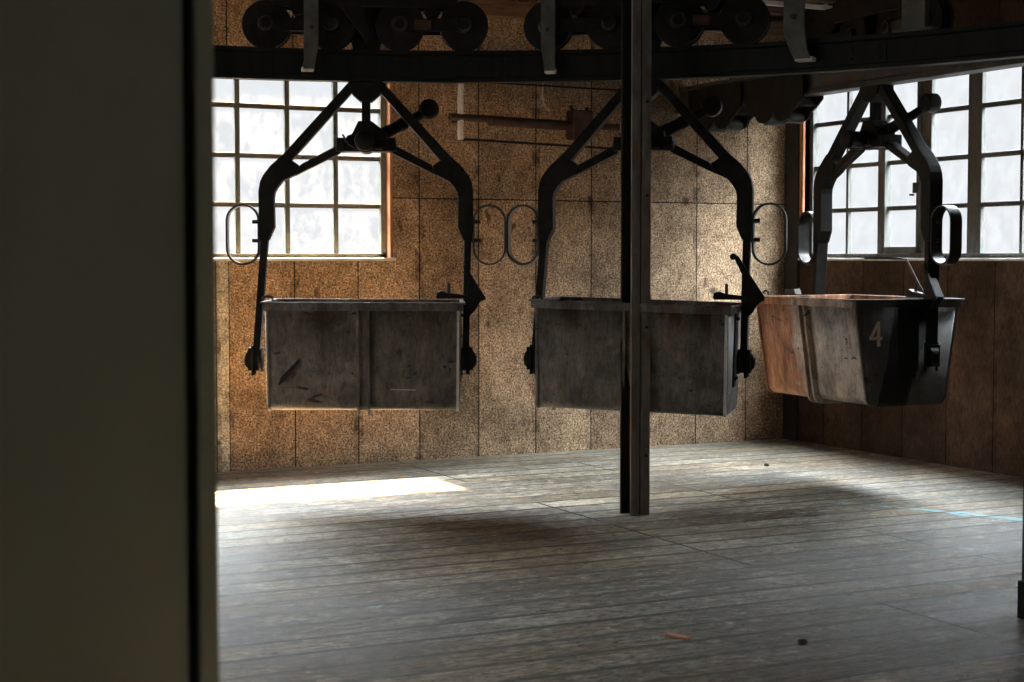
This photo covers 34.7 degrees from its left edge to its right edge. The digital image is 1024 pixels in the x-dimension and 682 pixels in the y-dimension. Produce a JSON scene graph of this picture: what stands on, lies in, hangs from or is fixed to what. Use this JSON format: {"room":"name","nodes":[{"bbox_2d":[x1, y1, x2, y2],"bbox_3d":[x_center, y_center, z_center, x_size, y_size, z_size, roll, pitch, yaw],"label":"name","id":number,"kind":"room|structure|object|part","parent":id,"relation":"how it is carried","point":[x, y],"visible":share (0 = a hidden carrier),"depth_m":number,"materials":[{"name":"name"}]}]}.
{"room":"ropeway loading station","nodes":[
{"label":"ropeway loading station","id":0,"kind":"room"},
{"bbox_2d":[0,0,188,681],"bbox_3d":[-1.810,-0.441,1.303,3.121,3.750,0.066,-1,3,-26],"label":"wall","id":1,"kind":"structure","parent":0,"point":[94,552],"depth_m":1.94,"materials":[{"name":"grey paint"}]},
{"bbox_2d":[182,0,194,681],"bbox_3d":[-0.407,-0.476,1.997,0.014,3.750,0.058,-1,3,-26],"label":"trim","id":2,"kind":"structure","parent":1,"relation":"attached to","point":[185,13],"depth_m":2.00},
{"bbox_2d":[188,0,218,681],"bbox_3d":[-0.389,-0.477,2.000,0.025,3.750,0.090,-1,3,-26],"label":"trim","id":3,"kind":"structure","parent":1,"relation":"attached to","point":[201,48],"depth_m":1.98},
{"bbox_2d":[213,0,784,470],"bbox_3d":[-2.531,-0.946,11.282,10.930,3.750,0.140,-1,3,-26],"label":"wall","id":4,"kind":"structure","parent":0,"point":[695,234],"depth_m":12.46,"materials":[{"name":"brown wood"}]},
{"bbox_2d":[215,261,229,471],"bbox_3d":[-2.060,0.180,11.484,0.162,1.480,0.016,-1,3,-26],"label":"trim","id":5,"kind":"structure","parent":4,"relation":"attached to","point":[222,299],"depth_m":11.49,"materials":[{"name":"beige wood"}]},
{"bbox_2d":[214,79,386,257],"bbox_3d":[-2.440,-1.303,11.314,3.358,1.460,0.060,-1,3,-26],"label":"window","id":6,"kind":"structure","parent":4,"relation":"in","point":[381,206],"depth_m":11.77,"materials":[{"name":"grey paint"}]},
{"bbox_2d":[215,258,395,260],"bbox_3d":[-2.405,-0.560,11.294,3.430,0.022,0.085,-1,3,-26],"label":"trim","id":7,"kind":"structure","parent":4,"relation":"attached to","point":[216,259],"depth_m":11.73,"materials":[{"name":"paint"}]},
{"bbox_2d":[386,83,392,257],"bbox_3d":[-0.916,-1.345,12.046,0.024,1.510,0.160,-1,3,-26],"label":"trim","id":8,"kind":"structure","parent":4,"relation":"attached to","point":[389,109],"depth_m":12.00,"materials":[{"name":"orange wood"}]},
{"bbox_2d":[255,0,784,37],"bbox_3d":[-2.502,-2.423,11.093,10.600,0.120,0.090,-1,3,-26],"label":"trim","id":9,"kind":"structure","parent":4,"relation":"attached to","point":[491,8],"depth_m":12.28,"materials":[{"name":"brown wood"}]},
{"bbox_2d":[448,83,619,148],"bbox_3d":[0.274,-1.696,12.431,1.671,0.492,0.210,-1,3,-26],"label":"shaft","id":10,"kind":"object","parent":4,"relation":"attached to","point":[576,121],"visible":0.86,"depth_m":12.32,"materials":[{"name":"brown metal"}]},
{"bbox_2d":[542,83,549,111],"bbox_3d":[0.260,-2.037,12.501,0.074,0.574,0.011,-1,3,-26],"label":"cord","id":11,"kind":"object","parent":4,"relation":"hanging from","point":[542,83],"visible":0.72,"depth_m":12.49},
{"bbox_2d":[701,0,782,16],"bbox_3d":[-2.487,-2.597,11.053,10.600,0.130,0.160,-1,3,-26],"label":"trim","id":12,"kind":"structure","parent":4,"relation":"attached to","point":[775,11],"depth_m":13.24,"materials":[{"name":"brown wood"}]},
{"bbox_2d":[217,439,1023,681],"bbox_3d":[0.604,1.308,5.017,10.930,0.120,14.340,-1,3,-26],"label":"floor","id":13,"kind":"structure","parent":0,"point":[529,567],"depth_m":7.84,"materials":[{"name":"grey wood"}]},
{"bbox_2d":[620,0,651,515],"bbox_3d":[0.721,-0.856,9.526,0.128,3.747,0.138,-1,3,-26],"label":"support post","id":14,"kind":"object","parent":13,"relation":"on","point":[636,15],"visible":1,"depth_m":9.52,"materials":[{"name":"black metal"}]},
{"bbox_2d":[664,633,689,638],"bbox_3d":[0.654,1.168,6.501,0.109,0.010,0.018,2,4,37],"label":"wood splinter","id":15,"kind":"object","parent":13,"relation":"on","point":[666,634],"visible":1,"depth_m":6.49,"materials":[{"name":"brown wood"}]},
{"bbox_2d":[797,639,806,643],"bbox_3d":[1.134,1.170,6.399,0.038,0.016,0.037,-1,3,-26],"label":"lump","id":16,"kind":"object","parent":13,"relation":"on","point":[801,641],"visible":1,"depth_m":6.39,"materials":[{"name":"black"}]},
{"bbox_2d":[1017,462,1023,619],"bbox_3d":[2.174,0.458,6.785,0.104,1.400,0.104,-1,3,-26],"label":"stanchion","id":17,"kind":"object","parent":13,"relation":"on","point":[1020,593],"visible":1,"depth_m":6.82,"materials":[{"name":"metal"}]},
{"bbox_2d":[799,0,1023,477],"bbox_3d":[5.476,-0.741,7.236,0.140,3.750,14.200,-1,3,-26],"label":"wall","id":18,"kind":"structure","parent":0,"point":[978,425],"depth_m":11.71,"materials":[{"name":"brown wood"}]},
{"bbox_2d":[783,123,799,440],"bbox_3d":[2.304,-1.057,13.480,0.030,3.750,0.180,-1,3,-26],"label":"trim","id":19,"kind":"structure","parent":18,"relation":"attached to","point":[792,130],"depth_m":13.48,"materials":[{"name":"wood"}]},
{"bbox_2d":[799,120,809,216],"bbox_3d":[2.407,-1.413,13.378,0.120,1.510,0.050,-1,3,-26],"label":"trim","id":20,"kind":"structure","parent":18,"relation":"attached to","point":[803,189],"depth_m":13.35,"materials":[{"name":"orange wood"}]},
{"bbox_2d":[798,258,1023,260],"bbox_3d":[3.041,-0.600,12.061,0.080,0.019,3.045,-1,3,-26],"label":"trim","id":21,"kind":"structure","parent":18,"relation":"attached to","point":[828,259],"depth_m":12.08,"materials":[{"name":"paint"}]},
{"bbox_2d":[809,66,1023,257],"bbox_3d":[3.070,-1.339,12.027,0.135,1.460,2.965,-1,3,-26],"label":"window","id":22,"kind":"structure","parent":18,"relation":"in","point":[976,204],"depth_m":12.04,"materials":[{"name":"paint"}]},
{"bbox_3d":[0.667,-2.548,4.853,10.790,0.100,14.340,-1,3,-26],"label":"ceiling","id":23,"kind":"structure","parent":0,"visible":0},
{"bbox_2d":[301,0,317,71],"bbox_3d":[-1.123,-1.768,9.471,0.096,0.464,0.918,-1,3,-13],"label":"hook","id":24,"kind":"object","parent":23,"relation":"hanging from","point":[310,6],"visible":1,"depth_m":9.39,"materials":[{"name":"paint"}]},
{"bbox_2d":[541,0,556,73],"bbox_3d":[0.173,-1.779,9.551,0.090,0.489,0.833,0,3,7],"label":"hook","id":25,"kind":"object","parent":23,"relation":"hanging from","point":[548,49],"visible":1,"depth_m":9.50,"materials":[{"name":"paint"}]},
{"bbox_2d":[762,0,835,9],"bbox_3d":[-2.244,-2.638,10.590,10.630,0.300,0.100,-1,3,-26],"label":"joist","id":26,"kind":"object","parent":23,"relation":"attached to","point":[806,1],"depth_m":12.84,"materials":[{"name":"brown wood"}]},
{"bbox_3d":[2.211,-2.624,12.786,0.680,0.050,0.040,-1,3,-26],"label":"white strip","id":27,"kind":"part","parent":26,"relation":"part of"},
{"bbox_2d":[783,0,815,62],"bbox_3d":[1.661,-2.174,9.470,0.170,1.114,0.111,2,3,28],"label":"hook","id":28,"kind":"object","parent":23,"relation":"hanging from","point":[793,10],"visible":1,"depth_m":9.46,"materials":[{"name":"paint"}]},
{"bbox_2d":[892,0,938,32],"bbox_3d":[2.265,-2.226,9.195,0.240,0.982,0.090,2,4,38],"label":"hanger","id":29,"kind":"object","parent":23,"relation":"hanging from","point":[915,13],"visible":0.81,"depth_m":9.18,"materials":[{"name":"grey metal"}]},
{"bbox_2d":[213,20,1023,82],"bbox_3d":[-0.246,-1.468,5.794,8.490,0.190,8.734,-1,3,-26],"label":"curved rail","id":30,"kind":"object","parent":29,"relation":"hanging from","point":[1000,40],"visible":0.72,"depth_m":9.85,"materials":[{"name":"black metal"}]},
{"bbox_2d":[225,0,505,414],"bbox_3d":[-0.890,-0.894,9.975,1.716,2.651,0.812,0,3,-2],"label":"bucket","id":31,"kind":"object","parent":30,"relation":"hanging from","point":[360,355],"visible":0.98,"depth_m":9.94,"materials":[{"name":"grey metal"}]},
{"bbox_3d":[-1.303,-1.928,10.110,0.470,0.080,0.040,0,3,-2],"label":"bogie plate","id":32,"kind":"part","parent":31,"relation":"part of","materials":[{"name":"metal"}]},
{"bbox_3d":[-1.296,-1.920,9.951,0.470,0.080,0.040,0,3,-2],"label":"bogie plate","id":33,"kind":"part","parent":31,"relation":"part of","materials":[{"name":"metal"}]},
{"bbox_3d":[-1.253,-1.101,10.069,0.598,0.965,0.100,0,3,-2],"label":"hanger arm","id":34,"kind":"part","parent":31,"relation":"part of","materials":[{"name":"metal"}]},
{"bbox_2d":[259,299,464,414],"bbox_3d":[-0.892,0.090,10.025,1.426,0.680,1.226,-1,3,-26],"label":"tub","id":35,"kind":"object","parent":31,"relation":"in","point":[360,355],"depth_m":9.70,"materials":[{"name":"metal"}]},
{"bbox_3d":[-0.913,-1.212,9.979,0.245,0.094,0.020,0,3,0],"label":"grip rod","id":36,"kind":"part","parent":31,"relation":"part of","materials":[{"name":"grey metal"}]},
{"bbox_3d":[-0.895,-1.972,10.043,1.120,0.325,0.204,0,3,-2],"label":"truck frame","id":37,"kind":"part","parent":31,"relation":"part of","materials":[{"name":"metal"}]},
{"bbox_3d":[-0.895,-1.688,10.068,0.207,0.445,0.145,0,3,-2],"label":"apex plate","id":38,"kind":"part","parent":31,"relation":"part of","materials":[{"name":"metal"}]},
{"bbox_3d":[-0.895,-1.375,10.071,0.052,0.210,0.060,0,3,-2],"label":"stem","id":39,"kind":"part","parent":31,"relation":"part of","materials":[{"name":"metal"}]},
{"bbox_3d":[-0.541,-1.921,9.972,0.100,0.060,0.014,0,3,-2],"label":"plate","id":40,"kind":"part","parent":31,"relation":"part of","materials":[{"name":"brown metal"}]},
{"bbox_3d":[-0.537,-1.102,10.101,0.598,0.965,0.100,0,3,-2],"label":"hanger arm","id":41,"kind":"part","parent":31,"relation":"part of","materials":[{"name":"metal"}]},
{"bbox_3d":[-0.487,-1.922,9.986,0.470,0.080,0.040,0,3,-2],"label":"bogie plate","id":42,"kind":"part","parent":31,"relation":"part of","materials":[{"name":"metal"}]},
{"bbox_3d":[-0.494,-1.930,10.146,0.470,0.080,0.040,0,3,-3],"label":"bogie plate","id":43,"kind":"part","parent":31,"relation":"part of","materials":[{"name":"metal"}]},
{"bbox_3d":[-0.169,-1.681,10.055,0.250,0.115,0.025,0,3,2],"label":"splice plate","id":44,"kind":"part","parent":30,"relation":"part of","materials":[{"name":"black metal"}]},
{"bbox_2d":[506,0,787,417],"bbox_3d":[0.779,-0.889,9.872,1.716,2.652,0.812,1,3,14],"label":"bucket","id":45,"kind":"object","parent":30,"relation":"hanging from","point":[699,350],"visible":0.87,"depth_m":9.75,"materials":[{"name":"grey metal"}]},
{"bbox_3d":[0.460,-1.100,10.064,0.598,0.965,0.100,1,3,14],"label":"hanger arm","id":46,"kind":"part","parent":45,"relation":"part of","materials":[{"name":"metal"}]},
{"bbox_3d":[0.435,-1.929,10.116,0.470,0.080,0.040,1,3,14],"label":"bogie plate","id":47,"kind":"part","parent":45,"relation":"part of","materials":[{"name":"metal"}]},
{"bbox_3d":[0.397,-1.921,9.961,0.470,0.080,0.040,1,3,14],"label":"bogie plate","id":48,"kind":"part","parent":45,"relation":"part of","materials":[{"name":"metal"}]},
{"bbox_2d":[529,296,741,417],"bbox_3d":[0.777,0.089,9.922,1.442,0.694,1.393,-1,3,-26],"label":"tub","id":49,"kind":"object","parent":45,"relation":"in","point":[696,346],"depth_m":9.61,"materials":[{"name":"metal"}]},
{"bbox_3d":[0.808,-1.967,9.937,1.120,0.325,0.204,1,3,14],"label":"truck frame","id":50,"kind":"part","parent":45,"relation":"part of","materials":[{"name":"metal"}]},
{"bbox_3d":[0.811,-1.683,9.961,0.207,0.445,0.145,1,3,14],"label":"apex plate","id":51,"kind":"part","parent":45,"relation":"part of","materials":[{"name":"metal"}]},
{"bbox_3d":[1.127,-1.911,9.769,0.100,0.060,0.014,1,3,14],"label":"plate","id":52,"kind":"part","parent":45,"relation":"part of","materials":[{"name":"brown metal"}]},
{"bbox_3d":[1.156,-1.092,9.893,0.598,0.965,0.100,1,3,14],"label":"hanger arm","id":53,"kind":"part","parent":45,"relation":"part of","materials":[{"name":"metal"}]},
{"bbox_3d":[1.183,-1.911,9.768,0.470,0.080,0.040,1,3,14],"label":"bogie plate","id":54,"kind":"part","parent":45,"relation":"part of","materials":[{"name":"metal"}]},
{"bbox_3d":[1.222,-1.919,9.923,0.470,0.080,0.040,1,3,14],"label":"bogie plate","id":55,"kind":"part","parent":45,"relation":"part of","materials":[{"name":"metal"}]},
{"bbox_3d":[1.407,-0.372,9.796,0.211,0.301,0.040,1,3,14],"label":"latch handle","id":56,"kind":"part","parent":45,"relation":"part of","materials":[{"name":"metal"}]},
{"bbox_3d":[2.014,-1.645,9.355,0.250,0.115,0.025,2,3,34],"label":"splice plate","id":57,"kind":"part","parent":30,"relation":"part of","materials":[{"name":"black metal"}]},
{"bbox_3d":[2.265,-1.745,9.219,0.240,0.018,0.090,2,4,38],"label":"foot plate","id":58,"kind":"part","parent":29,"relation":"part of","materials":[{"name":"grey metal"}]},
{"bbox_3d":[1.999,-2.397,11.755,0.090,0.900,0.170,-1,3,-26],"label":"hanger","id":59,"kind":"object","parent":23,"relation":"hanging from","visible":0},
{"bbox_2d":[676,58,1023,113],"bbox_3d":[2.793,-1.759,10.103,0.251,0.208,6.604,-1,3,-25],"label":"rail","id":60,"kind":"object","parent":59,"relation":"hanging from","point":[819,84],"visible":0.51,"depth_m":10.91,"materials":[{"name":"grey metal"}]},
{"bbox_2d":[688,82,753,132],"bbox_3d":[1.619,-1.770,12.559,0.184,0.337,0.720,-1,3,-26],"label":"clamp","id":61,"kind":"object","parent":60,"relation":"attached to","point":[732,117],"visible":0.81,"depth_m":12.42,"materials":[{"name":"metal"}]},
{"bbox_3d":[1.694,-1.778,12.596,0.016,0.325,0.720,-1,3,-26],"label":"cheek plate","id":62,"kind":"part","parent":61,"relation":"part of","materials":[{"name":"metal"}]},
{"bbox_2d":[744,74,823,125],"bbox_3d":[1.959,-1.735,11.869,0.184,0.337,0.720,-1,3,-26],"label":"clamp","id":63,"kind":"object","parent":60,"relation":"attached to","point":[778,100],"visible":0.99,"depth_m":11.76,"materials":[{"name":"metal"}]},
{"bbox_3d":[2.034,-1.743,11.906,0.016,0.325,0.720,-1,3,-26],"label":"cheek plate","id":64,"kind":"part","parent":63,"relation":"part of","materials":[{"name":"metal"}]},
{"bbox_2d":[756,0,964,406],"bbox_3d":[2.257,-0.971,10.894,0.836,2.752,1.716,-1,3,-23],"label":"bucket","id":65,"kind":"object","parent":60,"relation":"hanging from","point":[871,350],"visible":0.76,"depth_m":10.55,"materials":[{"name":"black metal"}]},
{"bbox_3d":[2.194,-2.066,11.252,0.040,0.080,0.470,-1,3,-23],"label":"bogie plate","id":66,"kind":"part","parent":65,"relation":"part of","materials":[{"name":"metal"}]},
{"bbox_3d":[2.281,-1.202,11.282,0.100,1.045,0.598,-1,3,-23],"label":"hanger arm","id":67,"kind":"part","parent":65,"relation":"part of","materials":[{"name":"metal"}]},
{"bbox_3d":[2.424,-2.096,10.909,0.204,0.325,1.120,-1,3,-23],"label":"truck frame","id":68,"kind":"part","parent":65,"relation":"part of","materials":[{"name":"metal"}]},
{"bbox_2d":[756,294,964,406],"bbox_3d":[2.269,0.056,10.918,0.900,0.699,1.282,-1,3,-26],"label":"tub","id":69,"kind":"object","parent":65,"relation":"in","point":[871,350],"depth_m":10.45,"materials":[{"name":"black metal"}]},
{"bbox_3d":[2.422,-1.499,10.938,0.060,0.210,0.052,-1,3,-23],"label":"stem","id":70,"kind":"part","parent":65,"relation":"part of","materials":[{"name":"metal"}]},
{"bbox_3d":[2.434,-1.812,10.927,0.145,0.445,0.207,-1,3,-23],"label":"apex plate","id":71,"kind":"part","parent":65,"relation":"part of","materials":[{"name":"metal"}]},
{"bbox_3d":[2.513,-2.028,10.509,0.040,0.080,0.470,-1,3,-23],"label":"bogie plate","id":72,"kind":"part","parent":65,"relation":"part of","materials":[{"name":"metal"}]},
{"bbox_3d":[2.457,-0.413,10.509,0.395,0.250,0.026,1,3,23],"label":"release rod","id":73,"kind":"part","parent":65,"relation":"part of","materials":[{"name":"grey metal"}]},
{"bbox_3d":[2.480,-2.031,10.555,0.014,0.060,0.100,-1,3,-23],"label":"plate","id":74,"kind":"part","parent":65,"relation":"part of","materials":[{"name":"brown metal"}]},
{"bbox_3d":[2.563,-1.169,10.625,0.100,1.045,0.598,-1,3,-23],"label":"hanger arm","id":75,"kind":"part","parent":65,"relation":"part of","materials":[{"name":"metal"}]}
]}

